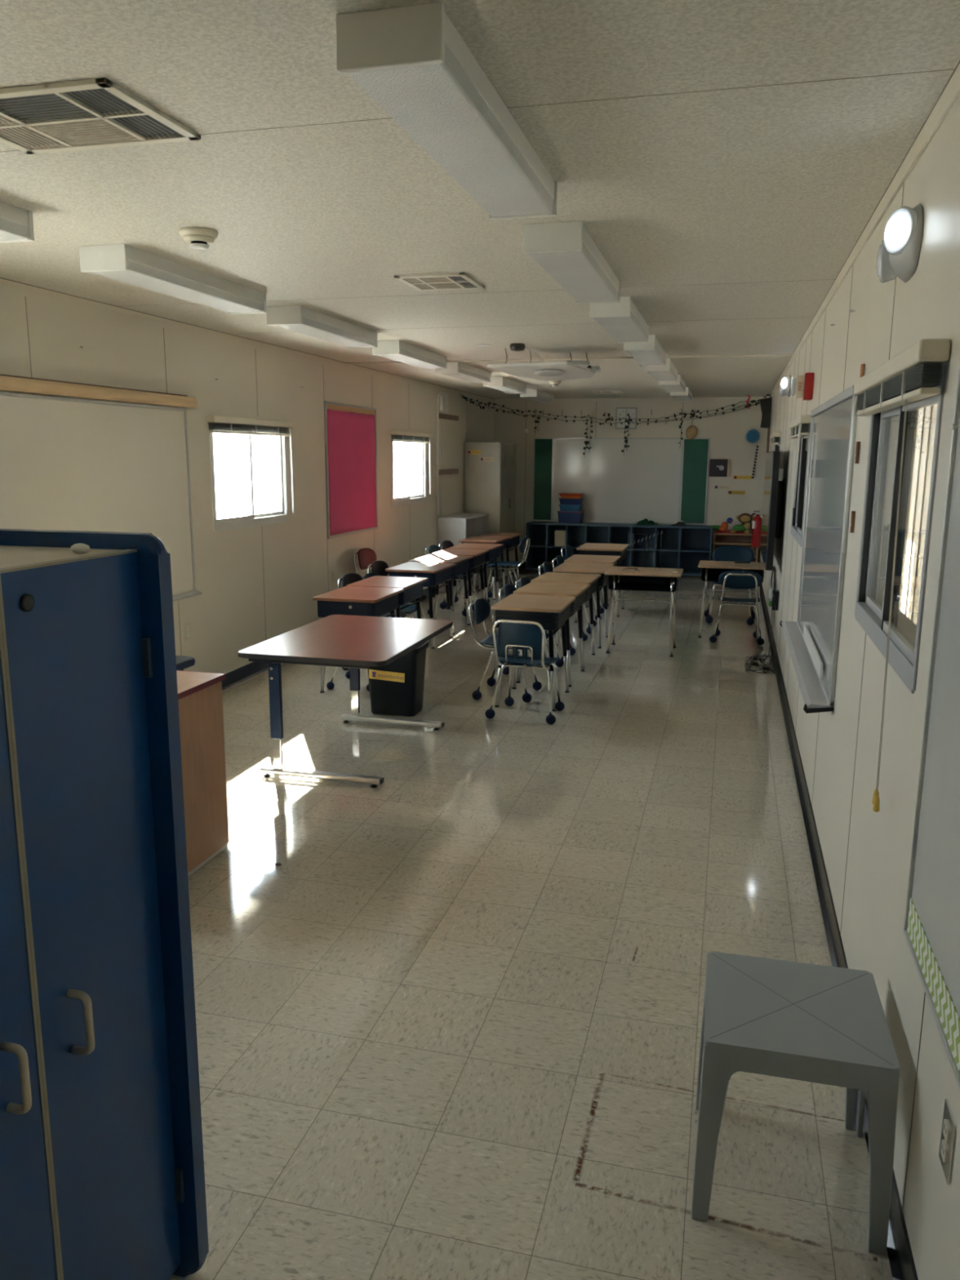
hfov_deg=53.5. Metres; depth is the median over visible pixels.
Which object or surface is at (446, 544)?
chair
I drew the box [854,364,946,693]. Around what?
window
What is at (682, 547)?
cubby shelf
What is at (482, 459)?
name card
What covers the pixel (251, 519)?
window
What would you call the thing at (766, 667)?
cable tangle
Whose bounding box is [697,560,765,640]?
student desk
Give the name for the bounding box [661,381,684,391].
diffuser
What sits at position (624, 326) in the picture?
diffuser
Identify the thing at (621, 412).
wall clock
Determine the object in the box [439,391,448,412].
unit
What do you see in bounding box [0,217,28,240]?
diffuser
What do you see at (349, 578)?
chair
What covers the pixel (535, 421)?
strand
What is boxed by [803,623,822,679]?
paper sheet
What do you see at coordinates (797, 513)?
window
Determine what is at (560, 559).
chair
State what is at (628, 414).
strand
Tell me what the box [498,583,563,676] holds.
chair
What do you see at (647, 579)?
student desk
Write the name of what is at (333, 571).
outlet plate
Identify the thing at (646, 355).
diffuser
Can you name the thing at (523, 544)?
chair
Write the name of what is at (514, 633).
chair
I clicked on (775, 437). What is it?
window blind
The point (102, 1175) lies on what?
cabinet
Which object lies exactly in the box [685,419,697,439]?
mask
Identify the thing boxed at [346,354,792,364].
trim
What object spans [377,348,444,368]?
diffuser
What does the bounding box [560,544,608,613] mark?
chair
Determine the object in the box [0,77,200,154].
ceiling vent
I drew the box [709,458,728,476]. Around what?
shadow box
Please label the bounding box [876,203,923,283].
emergency light
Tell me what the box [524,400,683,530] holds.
trim
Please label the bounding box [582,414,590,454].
strand
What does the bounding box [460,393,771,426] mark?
ivy garland
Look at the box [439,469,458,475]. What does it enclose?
wall strip
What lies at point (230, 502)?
ground
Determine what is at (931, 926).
display board
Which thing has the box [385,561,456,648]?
student desk
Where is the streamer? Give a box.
[746,395,751,408]
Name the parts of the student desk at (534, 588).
leg, leg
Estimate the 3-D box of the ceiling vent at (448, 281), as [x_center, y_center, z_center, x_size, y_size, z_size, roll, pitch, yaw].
[-0.189,-1.710,4.548,0.340,0.012,0.370,3,11,14]
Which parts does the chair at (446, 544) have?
backrest, leg, leg, seat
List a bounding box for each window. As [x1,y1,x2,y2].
[208,422,288,532]
[391,435,426,506]
[774,437,780,450]
[791,424,810,546]
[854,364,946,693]
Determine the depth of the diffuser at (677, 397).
11.68 m
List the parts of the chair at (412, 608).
backrest, seat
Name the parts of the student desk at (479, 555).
leg, leg, leg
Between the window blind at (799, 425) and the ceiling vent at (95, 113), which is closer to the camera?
the ceiling vent at (95, 113)
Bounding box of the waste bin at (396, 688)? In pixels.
[367,641,428,716]
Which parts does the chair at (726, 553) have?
leg, leg, backrest, leg, leg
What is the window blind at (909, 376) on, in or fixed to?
attached to the window at (871, 615)
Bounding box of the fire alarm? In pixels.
[791,372,814,400]
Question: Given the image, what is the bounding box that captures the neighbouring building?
[898,403,937,625]
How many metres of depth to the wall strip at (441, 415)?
11.67 m
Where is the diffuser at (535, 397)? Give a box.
[522,393,553,401]
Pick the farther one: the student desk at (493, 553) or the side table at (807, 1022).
the student desk at (493, 553)
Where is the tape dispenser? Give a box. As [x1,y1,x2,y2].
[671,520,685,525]
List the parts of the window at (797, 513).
sash, pane, sash, pane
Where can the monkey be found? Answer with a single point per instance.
(744, 518)
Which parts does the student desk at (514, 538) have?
leg, leg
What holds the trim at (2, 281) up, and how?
attached to the wall at (121, 349)
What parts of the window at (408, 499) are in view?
sash, sash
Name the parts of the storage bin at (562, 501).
lid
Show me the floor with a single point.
(455, 1032)
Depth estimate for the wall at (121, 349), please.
7.08 m
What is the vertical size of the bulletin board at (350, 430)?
1.180 m
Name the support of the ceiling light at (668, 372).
attached to the ceiling
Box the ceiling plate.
[476,343,491,346]
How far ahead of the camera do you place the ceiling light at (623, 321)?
5.25 m
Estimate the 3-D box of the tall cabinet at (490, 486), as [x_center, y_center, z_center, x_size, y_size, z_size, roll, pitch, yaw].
[0.164,-1.759,12.964,0.532,1.820,0.920,3,11,14]
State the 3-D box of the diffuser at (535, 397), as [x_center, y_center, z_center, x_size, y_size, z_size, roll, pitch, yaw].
[0.751,-3.158,12.330,0.196,0.082,1.172,3,11,14]
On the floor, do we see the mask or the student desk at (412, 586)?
the student desk at (412, 586)
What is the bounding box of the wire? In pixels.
[632,402,759,422]
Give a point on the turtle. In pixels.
(745, 528)
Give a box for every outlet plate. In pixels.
[184,622,191,640]
[331,570,334,584]
[938,1098,956,1185]
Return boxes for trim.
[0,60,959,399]
[0,68,955,333]
[0,278,494,400]
[25,296,466,651]
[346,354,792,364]
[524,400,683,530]
[761,182,925,1211]
[768,63,959,397]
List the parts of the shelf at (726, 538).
panel, panel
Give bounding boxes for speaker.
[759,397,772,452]
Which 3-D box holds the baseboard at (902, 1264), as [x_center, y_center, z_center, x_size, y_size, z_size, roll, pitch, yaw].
[1.948,0.463,6.042,0.022,0.102,15.500,3,11,14]
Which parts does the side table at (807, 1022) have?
leg, leg, leg, leg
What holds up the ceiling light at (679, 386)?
attached to the ceiling
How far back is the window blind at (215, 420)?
6.89 m
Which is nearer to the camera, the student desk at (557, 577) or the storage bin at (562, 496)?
the student desk at (557, 577)
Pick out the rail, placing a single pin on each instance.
(7, 382)
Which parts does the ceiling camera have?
arm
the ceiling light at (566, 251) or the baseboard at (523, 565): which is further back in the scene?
the baseboard at (523, 565)
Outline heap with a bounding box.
[632,518,659,525]
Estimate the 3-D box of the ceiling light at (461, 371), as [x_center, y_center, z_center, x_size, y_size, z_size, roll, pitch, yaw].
[-0.143,-2.520,8.975,0.212,0.098,1.212,3,11,14]
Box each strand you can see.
[533,408,537,435]
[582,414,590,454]
[586,417,593,449]
[621,418,627,452]
[624,413,630,447]
[678,408,683,444]
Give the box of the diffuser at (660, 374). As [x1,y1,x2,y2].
[646,367,676,381]
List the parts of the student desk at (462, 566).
leg, leg, leg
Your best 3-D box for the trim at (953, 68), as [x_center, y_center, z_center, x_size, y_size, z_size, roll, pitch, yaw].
[-0.357,-1.671,4.311,3.855,0.001,3.783,3,11,14]
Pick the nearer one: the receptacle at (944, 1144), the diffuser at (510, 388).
the receptacle at (944, 1144)
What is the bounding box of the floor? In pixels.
[168,568,893,1279]
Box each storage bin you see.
[556,511,584,524]
[558,493,584,496]
[558,497,583,504]
[558,504,583,511]
[560,495,583,498]
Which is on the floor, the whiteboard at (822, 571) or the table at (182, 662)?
the table at (182, 662)
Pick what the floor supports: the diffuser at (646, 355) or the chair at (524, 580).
the chair at (524, 580)
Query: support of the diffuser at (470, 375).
attached to the ceiling light at (461, 371)
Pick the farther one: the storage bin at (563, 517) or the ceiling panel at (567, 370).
the storage bin at (563, 517)
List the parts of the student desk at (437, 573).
leg, leg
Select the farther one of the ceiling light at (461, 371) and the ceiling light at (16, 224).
the ceiling light at (461, 371)
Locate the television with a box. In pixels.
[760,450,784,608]
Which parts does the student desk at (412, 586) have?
leg, leg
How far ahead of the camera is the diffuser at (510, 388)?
10.55 m
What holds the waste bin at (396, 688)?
on the floor
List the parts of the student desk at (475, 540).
leg, leg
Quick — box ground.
[215,488,415,519]
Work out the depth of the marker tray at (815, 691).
4.22 m
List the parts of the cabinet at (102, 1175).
handle, door, panel, handle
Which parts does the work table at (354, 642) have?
support arm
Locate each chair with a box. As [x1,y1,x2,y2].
[326,666,369,691]
[337,573,406,670]
[353,547,417,618]
[362,572,417,618]
[367,560,426,618]
[424,544,475,616]
[438,540,489,608]
[468,598,542,702]
[481,536,530,598]
[484,619,564,724]
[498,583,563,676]
[515,576,575,663]
[538,561,591,640]
[552,555,601,626]
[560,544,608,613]
[703,546,755,625]
[709,570,764,644]
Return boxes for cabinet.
[0,528,208,1279]
[176,670,229,876]
[437,512,488,593]
[464,441,515,579]
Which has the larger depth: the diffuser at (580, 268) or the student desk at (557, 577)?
the student desk at (557, 577)
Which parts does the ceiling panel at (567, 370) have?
panel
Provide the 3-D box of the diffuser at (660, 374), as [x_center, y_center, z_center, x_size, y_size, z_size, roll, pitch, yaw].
[1.655,-2.441,8.648,0.196,0.082,1.172,3,11,14]
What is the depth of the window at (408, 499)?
10.47 m
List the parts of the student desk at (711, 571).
leg, leg, leg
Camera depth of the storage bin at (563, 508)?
13.53 m
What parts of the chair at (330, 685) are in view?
leg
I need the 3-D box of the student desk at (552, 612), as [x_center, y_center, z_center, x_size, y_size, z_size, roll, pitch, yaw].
[0.367,0.074,6.483,0.464,0.680,0.616,3,11,14]
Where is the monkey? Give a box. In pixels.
[736,513,754,524]
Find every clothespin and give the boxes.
[849,511,855,533]
[854,441,860,463]
[859,364,865,377]
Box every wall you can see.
[0,283,493,673]
[493,396,768,562]
[759,93,959,1279]
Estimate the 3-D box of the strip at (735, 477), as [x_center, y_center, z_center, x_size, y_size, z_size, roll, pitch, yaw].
[3.647,-2.257,13.221,0.250,0.052,0.006,3,11,14]
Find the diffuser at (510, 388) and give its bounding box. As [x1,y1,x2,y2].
[488,382,524,393]
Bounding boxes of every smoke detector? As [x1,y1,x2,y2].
[178,226,217,249]
[548,380,561,386]
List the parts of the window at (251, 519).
sash, sash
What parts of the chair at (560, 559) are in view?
frame, backrest, leg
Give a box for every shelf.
[525,520,712,577]
[623,530,662,570]
[712,529,758,562]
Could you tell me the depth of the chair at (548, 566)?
8.84 m
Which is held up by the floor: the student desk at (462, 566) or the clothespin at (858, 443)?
the student desk at (462, 566)
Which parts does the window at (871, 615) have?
sash, sash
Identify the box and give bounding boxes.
[554,529,565,546]
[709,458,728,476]
[768,588,779,610]
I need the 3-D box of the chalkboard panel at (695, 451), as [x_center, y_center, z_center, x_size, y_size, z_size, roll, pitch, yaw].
[3.016,-2.228,13.389,0.370,1.205,0.017,3,11,14]
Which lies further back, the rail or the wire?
the wire
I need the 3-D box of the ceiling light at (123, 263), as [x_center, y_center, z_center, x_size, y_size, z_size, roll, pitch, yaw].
[-1.363,-1.644,4.395,0.212,0.098,1.212,3,11,14]
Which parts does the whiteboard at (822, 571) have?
rail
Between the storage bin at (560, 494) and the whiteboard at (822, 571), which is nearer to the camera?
the whiteboard at (822, 571)
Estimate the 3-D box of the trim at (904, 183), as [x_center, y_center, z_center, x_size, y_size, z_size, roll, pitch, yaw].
[2.039,-0.771,6.087,0.001,2.310,11.525,3,11,14]
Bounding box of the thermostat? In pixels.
[591,409,595,417]
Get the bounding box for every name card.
[466,449,480,454]
[480,457,493,461]
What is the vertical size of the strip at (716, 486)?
0.052 m
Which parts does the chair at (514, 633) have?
leg, leg, slot frame, backrest, frame, seat, leg, leg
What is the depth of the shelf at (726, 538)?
13.32 m
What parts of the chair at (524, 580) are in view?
frame, backrest, leg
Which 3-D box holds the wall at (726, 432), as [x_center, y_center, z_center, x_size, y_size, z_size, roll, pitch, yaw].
[2.078,-2.217,13.714,4.095,2.460,0.120,3,11,14]
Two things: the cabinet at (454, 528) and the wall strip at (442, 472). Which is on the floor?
the cabinet at (454, 528)
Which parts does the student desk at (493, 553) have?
leg, leg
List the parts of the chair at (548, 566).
frame, backrest, leg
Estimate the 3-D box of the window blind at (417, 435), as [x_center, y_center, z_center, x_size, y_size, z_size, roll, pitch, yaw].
[-0.739,-1.925,10.416,0.066,0.690,1.200,3,11,14]
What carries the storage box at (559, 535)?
on the cubby shelf at (682, 547)
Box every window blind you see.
[206,415,294,513]
[391,430,431,493]
[769,431,781,445]
[789,415,811,507]
[840,338,951,812]
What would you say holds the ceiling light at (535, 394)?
attached to the ceiling
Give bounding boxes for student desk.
[312,586,404,693]
[346,575,428,618]
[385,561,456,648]
[408,554,473,634]
[430,548,488,622]
[448,542,503,610]
[458,536,509,599]
[475,532,522,591]
[491,594,575,711]
[513,581,590,686]
[530,572,600,667]
[552,562,614,648]
[564,554,620,624]
[576,542,629,617]
[604,566,683,657]
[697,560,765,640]
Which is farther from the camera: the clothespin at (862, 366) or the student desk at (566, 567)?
the student desk at (566, 567)
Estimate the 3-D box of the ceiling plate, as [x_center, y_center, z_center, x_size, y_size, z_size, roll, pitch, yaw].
[0.029,-2.212,7.147,0.110,0.007,0.110,3,11,14]
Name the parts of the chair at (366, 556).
frame, backrest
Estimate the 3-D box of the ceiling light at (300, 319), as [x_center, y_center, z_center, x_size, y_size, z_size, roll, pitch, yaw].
[-0.953,-1.938,5.935,0.212,0.098,1.212,3,11,14]
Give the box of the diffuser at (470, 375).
[440,368,489,382]
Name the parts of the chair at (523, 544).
leg, leg, seat, frame, leg, leg, backrest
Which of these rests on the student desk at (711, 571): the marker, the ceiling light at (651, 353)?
the marker
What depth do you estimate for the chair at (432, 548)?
10.00 m
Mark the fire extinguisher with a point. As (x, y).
(756, 526)
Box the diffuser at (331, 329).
[273,316,375,346]
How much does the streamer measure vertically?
0.171 m
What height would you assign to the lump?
0.018 m
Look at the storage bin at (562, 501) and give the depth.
13.51 m
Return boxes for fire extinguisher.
[750,511,762,546]
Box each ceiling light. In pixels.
[0,200,34,243]
[79,244,266,314]
[266,305,377,348]
[335,2,557,219]
[372,340,446,369]
[435,362,491,382]
[483,376,526,393]
[520,388,554,402]
[523,221,620,303]
[589,296,649,343]
[623,334,666,366]
[644,358,678,381]
[658,374,685,392]
[670,386,692,401]
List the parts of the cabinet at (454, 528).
panel, panel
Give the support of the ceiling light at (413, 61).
attached to the ceiling
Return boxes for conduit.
[435,392,440,514]
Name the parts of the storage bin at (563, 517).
lid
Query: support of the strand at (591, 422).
hanging from the ivy garland
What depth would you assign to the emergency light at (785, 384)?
7.88 m
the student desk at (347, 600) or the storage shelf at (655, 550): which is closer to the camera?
the student desk at (347, 600)
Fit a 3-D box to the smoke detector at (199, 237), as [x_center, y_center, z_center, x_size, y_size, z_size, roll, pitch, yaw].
[-1.055,-1.502,3.572,0.140,0.061,0.140,3,11,14]
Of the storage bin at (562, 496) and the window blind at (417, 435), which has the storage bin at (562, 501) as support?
the storage bin at (562, 496)
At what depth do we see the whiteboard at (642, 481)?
13.64 m
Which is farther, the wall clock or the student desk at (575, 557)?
the wall clock
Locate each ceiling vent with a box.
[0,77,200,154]
[394,272,484,291]
[591,390,622,393]
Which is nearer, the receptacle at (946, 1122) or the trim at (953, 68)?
the receptacle at (946, 1122)
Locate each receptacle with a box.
[940,1139,946,1162]
[942,1119,949,1142]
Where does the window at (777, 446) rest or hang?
in the wall at (927, 305)
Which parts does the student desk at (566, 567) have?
leg, leg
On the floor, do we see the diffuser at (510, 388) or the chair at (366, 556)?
the chair at (366, 556)
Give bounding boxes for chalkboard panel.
[532,437,554,521]
[679,437,710,524]
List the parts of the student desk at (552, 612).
leg, leg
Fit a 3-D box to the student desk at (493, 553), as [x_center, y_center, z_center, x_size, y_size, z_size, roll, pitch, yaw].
[-0.040,-0.690,10.424,0.464,0.680,0.616,3,11,14]
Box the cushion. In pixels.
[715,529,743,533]
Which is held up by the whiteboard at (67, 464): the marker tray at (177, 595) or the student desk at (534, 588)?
the marker tray at (177, 595)
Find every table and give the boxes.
[175,655,195,670]
[237,614,453,787]
[690,951,899,1255]
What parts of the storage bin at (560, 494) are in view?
lid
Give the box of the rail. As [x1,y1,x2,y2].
[0,373,197,408]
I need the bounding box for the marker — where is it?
[734,561,750,563]
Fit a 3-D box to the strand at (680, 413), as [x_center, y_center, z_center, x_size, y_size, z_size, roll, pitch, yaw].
[2.773,-2.922,13.158,0.081,0.543,0.051,7,13,29]
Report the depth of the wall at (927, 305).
2.53 m
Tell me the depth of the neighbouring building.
10.49 m
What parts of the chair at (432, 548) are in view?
backrest, frame, leg, seat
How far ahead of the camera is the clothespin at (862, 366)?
3.31 m
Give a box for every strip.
[438,413,458,420]
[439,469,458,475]
[714,484,729,488]
[728,490,745,494]
[733,475,751,479]
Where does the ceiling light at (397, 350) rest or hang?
attached to the ceiling
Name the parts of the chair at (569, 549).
frame, backrest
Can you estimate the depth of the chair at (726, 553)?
9.82 m
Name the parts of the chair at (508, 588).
backrest, frame, leg, leg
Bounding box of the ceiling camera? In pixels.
[509,342,545,362]
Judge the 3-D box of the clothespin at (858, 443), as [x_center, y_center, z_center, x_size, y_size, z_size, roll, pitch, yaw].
[1.321,-0.656,3.332,0.012,0.076,0.028,3,11,14]
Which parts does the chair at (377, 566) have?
backrest, frame, seat, leg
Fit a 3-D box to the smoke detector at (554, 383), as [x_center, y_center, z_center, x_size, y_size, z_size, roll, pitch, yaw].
[0.827,-2.827,10.500,0.140,0.061,0.140,3,11,14]
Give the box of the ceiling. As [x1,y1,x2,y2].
[0,0,959,399]
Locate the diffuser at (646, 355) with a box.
[626,345,665,365]
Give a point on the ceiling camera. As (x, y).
(517, 347)
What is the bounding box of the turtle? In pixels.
[729,522,750,533]
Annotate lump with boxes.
[70,542,90,553]
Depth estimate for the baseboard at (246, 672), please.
7.07 m
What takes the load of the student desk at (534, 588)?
on the floor
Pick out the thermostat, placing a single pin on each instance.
(593, 411)
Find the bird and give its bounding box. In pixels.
[706,517,733,531]
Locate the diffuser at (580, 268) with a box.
[528,241,617,302]
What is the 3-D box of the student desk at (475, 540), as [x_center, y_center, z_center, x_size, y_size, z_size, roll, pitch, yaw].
[0.050,-0.863,11.325,0.464,0.680,0.616,3,11,14]
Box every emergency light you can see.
[779,374,791,397]
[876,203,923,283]
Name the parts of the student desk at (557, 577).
leg, leg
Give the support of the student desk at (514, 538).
on the floor
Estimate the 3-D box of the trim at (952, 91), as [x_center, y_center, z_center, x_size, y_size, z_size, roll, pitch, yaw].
[1.968,-1.875,5.589,0.010,0.055,15.500,3,11,14]
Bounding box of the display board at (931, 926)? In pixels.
[903,357,959,1088]
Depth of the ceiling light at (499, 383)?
10.34 m
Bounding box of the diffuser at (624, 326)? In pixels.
[593,310,648,342]
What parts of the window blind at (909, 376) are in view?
pull cord, rail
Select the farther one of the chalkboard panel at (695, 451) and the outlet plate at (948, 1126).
the chalkboard panel at (695, 451)
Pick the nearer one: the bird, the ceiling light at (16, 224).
the ceiling light at (16, 224)
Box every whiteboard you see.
[0,391,202,601]
[551,437,683,524]
[779,385,858,713]
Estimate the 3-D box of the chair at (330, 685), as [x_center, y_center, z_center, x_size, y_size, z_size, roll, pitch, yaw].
[-0.900,0.049,6.869,0.395,0.566,0.405,3,11,14]
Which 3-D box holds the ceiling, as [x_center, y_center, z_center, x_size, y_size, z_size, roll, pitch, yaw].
[0.109,-2.055,6.050,4.095,0.100,15.740,3,11,14]
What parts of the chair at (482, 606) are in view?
backrest, leg, leg, frame, seat, leg, leg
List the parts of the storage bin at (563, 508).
lid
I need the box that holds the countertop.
[176,670,224,693]
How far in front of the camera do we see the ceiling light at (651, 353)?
6.84 m
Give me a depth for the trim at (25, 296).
7.30 m
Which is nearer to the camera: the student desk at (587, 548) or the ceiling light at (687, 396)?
the student desk at (587, 548)
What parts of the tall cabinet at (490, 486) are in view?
door, door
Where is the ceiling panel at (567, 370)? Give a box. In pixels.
[487,348,600,380]
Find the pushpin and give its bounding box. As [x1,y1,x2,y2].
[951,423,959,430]
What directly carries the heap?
on the cubby shelf at (682, 547)
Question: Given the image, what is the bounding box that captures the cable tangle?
[744,609,774,673]
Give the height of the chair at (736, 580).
0.666 m
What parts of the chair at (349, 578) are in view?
frame, backrest, seat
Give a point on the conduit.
(437, 393)
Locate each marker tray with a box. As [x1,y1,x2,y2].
[172,590,202,601]
[781,620,834,708]
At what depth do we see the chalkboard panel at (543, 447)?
13.92 m
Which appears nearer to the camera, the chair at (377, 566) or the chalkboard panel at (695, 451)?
the chair at (377, 566)
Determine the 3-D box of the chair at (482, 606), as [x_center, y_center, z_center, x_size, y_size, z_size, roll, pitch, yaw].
[0.172,0.054,6.616,0.464,0.666,0.476,3,11,14]
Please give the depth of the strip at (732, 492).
13.28 m
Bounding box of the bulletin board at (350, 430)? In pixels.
[324,400,377,538]
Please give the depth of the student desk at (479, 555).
9.63 m
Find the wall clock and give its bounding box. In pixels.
[615,407,637,428]
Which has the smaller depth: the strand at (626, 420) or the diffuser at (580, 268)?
the diffuser at (580, 268)
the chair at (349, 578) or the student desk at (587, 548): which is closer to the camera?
the chair at (349, 578)
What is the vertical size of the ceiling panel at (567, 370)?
0.221 m
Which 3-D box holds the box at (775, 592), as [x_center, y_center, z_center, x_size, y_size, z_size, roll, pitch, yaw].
[2.446,-0.341,7.934,0.079,0.170,0.120,3,11,14]
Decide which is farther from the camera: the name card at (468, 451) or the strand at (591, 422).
the strand at (591, 422)
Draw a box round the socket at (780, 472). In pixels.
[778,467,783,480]
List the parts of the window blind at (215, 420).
rail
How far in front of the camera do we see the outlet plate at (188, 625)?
6.29 m
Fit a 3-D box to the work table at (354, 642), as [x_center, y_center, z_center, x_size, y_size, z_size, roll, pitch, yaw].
[-0.695,0.299,5.320,0.795,0.665,1.230,3,11,14]
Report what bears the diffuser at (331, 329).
attached to the ceiling light at (300, 319)
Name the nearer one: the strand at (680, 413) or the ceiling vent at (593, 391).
the ceiling vent at (593, 391)
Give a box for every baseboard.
[221,586,435,690]
[514,560,525,568]
[760,584,918,1279]
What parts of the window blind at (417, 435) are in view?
rail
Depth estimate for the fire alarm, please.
5.53 m
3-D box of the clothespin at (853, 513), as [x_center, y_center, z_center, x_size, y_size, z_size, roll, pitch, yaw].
[1.314,-0.417,3.359,0.012,0.076,0.028,3,11,14]
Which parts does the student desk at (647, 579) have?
leg, leg, leg, leg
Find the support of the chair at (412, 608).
on the floor
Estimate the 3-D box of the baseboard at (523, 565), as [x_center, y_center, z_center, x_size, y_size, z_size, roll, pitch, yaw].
[2.054,-1.047,13.877,3.855,0.100,0.008,3,11,14]
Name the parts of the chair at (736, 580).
leg, leg, seat, frame, backrest, leg, leg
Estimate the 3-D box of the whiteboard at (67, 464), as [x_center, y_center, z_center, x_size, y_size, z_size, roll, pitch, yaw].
[-2.133,-0.710,5.255,0.054,1.207,2.065,3,11,14]
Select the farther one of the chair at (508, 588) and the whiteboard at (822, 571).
the chair at (508, 588)
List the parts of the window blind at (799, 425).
rail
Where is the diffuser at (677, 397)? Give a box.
[671,393,691,400]
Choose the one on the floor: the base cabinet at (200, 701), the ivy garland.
the base cabinet at (200, 701)
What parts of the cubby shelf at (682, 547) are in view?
shelf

